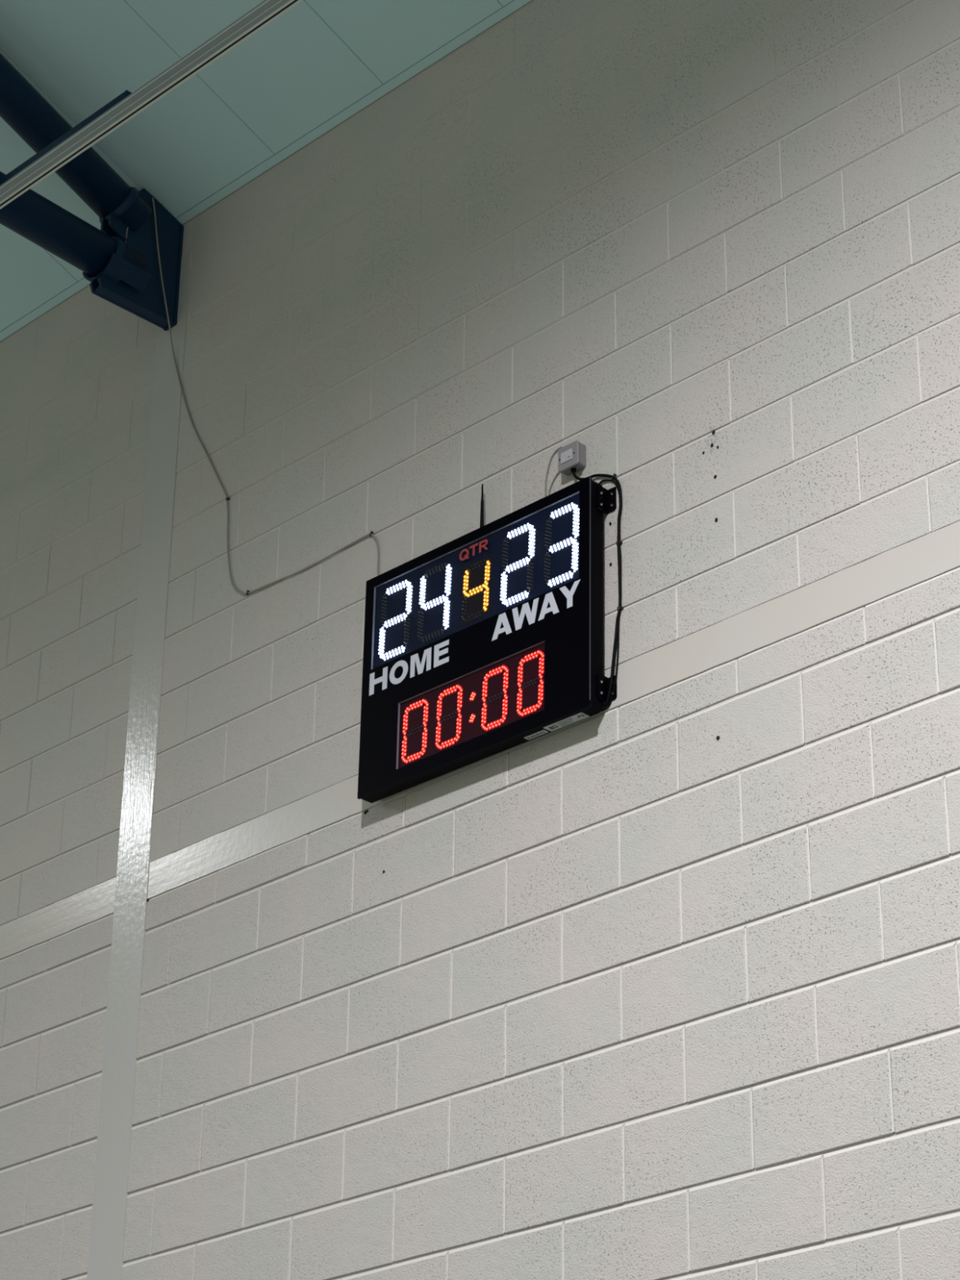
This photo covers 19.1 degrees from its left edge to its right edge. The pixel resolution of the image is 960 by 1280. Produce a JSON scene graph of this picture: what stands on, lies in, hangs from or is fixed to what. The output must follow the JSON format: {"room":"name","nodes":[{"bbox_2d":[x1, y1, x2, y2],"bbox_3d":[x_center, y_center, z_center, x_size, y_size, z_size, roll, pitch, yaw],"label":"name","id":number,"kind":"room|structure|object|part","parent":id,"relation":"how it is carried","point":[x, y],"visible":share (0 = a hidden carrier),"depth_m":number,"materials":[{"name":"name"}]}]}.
{"room":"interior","nodes":[
{"label":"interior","id":0,"kind":"room"},
{"bbox_2d":[0,0,531,341],"bbox_3d":[-1.994,-4.480,8.246,6.760,2.749,11.216,25,-35,-39],"label":"ceiling","id":1,"kind":"structure","parent":0,"point":[318,64],"depth_m":10.40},
{"bbox_3d":[-2.655,-2.167,10.967,2.411,1.004,0.592,25,-35,-39],"label":"panel","id":2,"kind":"part","parent":1,"relation":"part of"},
{"bbox_3d":[-2.236,-2.354,10.587,2.411,1.004,0.592,25,-35,-39],"label":"panel","id":3,"kind":"part","parent":1,"relation":"part of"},
{"bbox_2d":[0,53,183,330],"bbox_3d":[-2.797,-2.983,9.830,4.630,2.373,0.189,25,-35,-39],"label":"roof truss","id":4,"kind":"object","parent":1,"relation":"attached to","point":[120,262],"visible":1,"depth_m":10.57,"materials":[{"name":"blue metal"}]},
{"bbox_2d":[0,89,131,185],"bbox_3d":[-2.314,-1.327,10.682,0.052,0.031,3.237,25,-35,-39],"label":"channel","id":5,"kind":"object","parent":4,"relation":"attached to","point":[126,93],"visible":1,"depth_m":9.85,"materials":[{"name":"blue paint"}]},
{"bbox_3d":[-1.307,-1.462,10.757,0.364,0.523,0.012,25,-35,-39],"label":"cheek plate","id":6,"kind":"part","parent":4,"relation":"part of","materials":[{"name":"blue metal"}]},
{"bbox_3d":[-1.291,-1.242,10.628,0.337,0.012,0.035,25,-35,-39],"label":"closing plate","id":7,"kind":"part","parent":4,"relation":"part of","materials":[{"name":"blue metal"}]},
{"bbox_3d":[-1.273,-1.477,10.726,0.364,0.523,0.012,25,-35,-39],"label":"cheek plate","id":8,"kind":"part","parent":4,"relation":"part of","materials":[{"name":"blue metal"}]},
{"bbox_2d":[0,0,302,208],"bbox_3d":[-1.370,-1.723,9.830,0.077,0.013,6.300,25,-35,-39],"label":"rail","id":9,"kind":"object","parent":4,"relation":"attached to","point":[267,11],"visible":1,"depth_m":9.60,"materials":[{"name":"grey metal"}]},
{"bbox_3d":[-1.164,-1.377,10.834,0.011,0.452,0.068,25,-35,-39],"label":"plate","id":10,"kind":"part","parent":4,"relation":"part of","materials":[{"name":"blue metal"}]},
{"bbox_3d":[-1.819,-2.541,10.209,2.411,1.004,0.589,25,-35,-39],"label":"panel","id":11,"kind":"part","parent":1,"relation":"part of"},
{"bbox_3d":[-1.405,-2.728,9.832,2.411,1.004,0.586,25,-35,-39],"label":"panel","id":12,"kind":"part","parent":1,"relation":"part of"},
{"bbox_3d":[-0.986,-2.916,9.451,2.411,1.004,0.601,25,-35,-39],"label":"panel","id":13,"kind":"part","parent":1,"relation":"part of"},
{"bbox_3d":[-0.564,-3.105,9.069,2.411,1.004,0.592,25,-35,-39],"label":"panel","id":14,"kind":"part","parent":1,"relation":"part of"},
{"bbox_2d":[0,0,959,1279],"bbox_3d":[-0.281,0.442,9.018,0.162,5.370,6.900,25,-35,-39],"label":"wall","id":15,"kind":"structure","parent":0,"point":[663,982],"depth_m":8.67,"materials":[{"name":"brick"}]},
{"bbox_2d":[151,197,379,595],"bbox_3d":[-0.744,-0.908,9.992,0.162,2.134,1.302,25,-35,-39],"label":"cable","id":16,"kind":"object","parent":15,"relation":"attached to","point":[371,534],"visible":0.96,"depth_m":10.06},
{"bbox_2d":[357,475,617,803],"bbox_3d":[0.015,-0.076,8.762,0.075,0.969,1.049,25,-35,-39],"label":"scoreboard","id":17,"kind":"object","parent":15,"relation":"attached to","point":[487,642],"visible":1,"depth_m":8.67,"materials":[{"name":"plastic"}]},
{"bbox_2d":[526,731,545,738],"bbox_3d":[0.165,0.281,8.409,0.012,0.001,0.066,25,-35,-39],"label":"print","id":18,"kind":"object","parent":17,"relation":"on","point":[542,731],"depth_m":8.41},
{"bbox_2d":[555,717,573,726],"bbox_3d":[0.253,0.239,8.322,0.026,0.001,0.063,25,-35,-39],"label":"print","id":19,"kind":"object","parent":17,"relation":"on","point":[570,717],"depth_m":8.32},
{"bbox_2d":[548,713,585,728],"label":"label","id":20,"kind":"object","parent":17,"relation":"on","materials":[{"name":"white paper"}]},
{"bbox_3d":[0.324,-0.158,8.394,0.002,0.740,0.002,25,-35,-39],"label":"corner trim","id":21,"kind":"part","parent":17,"relation":"part of","materials":[{"name":"black metal"}]},
{"bbox_2d":[558,440,586,475],"bbox_3d":[0.280,-0.554,8.732,0.045,0.092,0.085,25,-35,-39],"label":"box","id":22,"kind":"object","parent":15,"relation":"attached to","point":[572,456],"visible":1,"depth_m":8.71,"materials":[{"name":"grey plastic"}]},
{"bbox_2d":[547,471,559,495],"bbox_3d":[0.238,-0.462,8.763,0.004,0.162,0.086,25,-35,-39],"label":"wire","id":23,"kind":"object","parent":22,"relation":"attached to","point":[557,473],"visible":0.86,"depth_m":8.79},
{"bbox_2d":[544,446,563,497],"bbox_3d":[0.232,-0.489,8.781,0.010,0.226,0.094,20,-33,-34],"label":"wire","id":24,"kind":"object","parent":22,"relation":"attached to","point":[561,446],"visible":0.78,"depth_m":8.82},
{"bbox_2d":[572,471,623,706],"bbox_3d":[0.350,-0.172,8.471,0.192,0.835,0.015,-21,-34,36],"label":"power cable","id":25,"kind":"object","parent":15,"relation":"attached to","point":[619,541],"visible":0.98,"depth_m":8.42,"materials":[{"name":"black rubber"}]},
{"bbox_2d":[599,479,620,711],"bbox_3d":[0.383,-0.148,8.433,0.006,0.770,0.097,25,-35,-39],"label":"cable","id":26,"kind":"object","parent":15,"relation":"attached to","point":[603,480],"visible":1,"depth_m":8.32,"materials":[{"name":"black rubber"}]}
]}

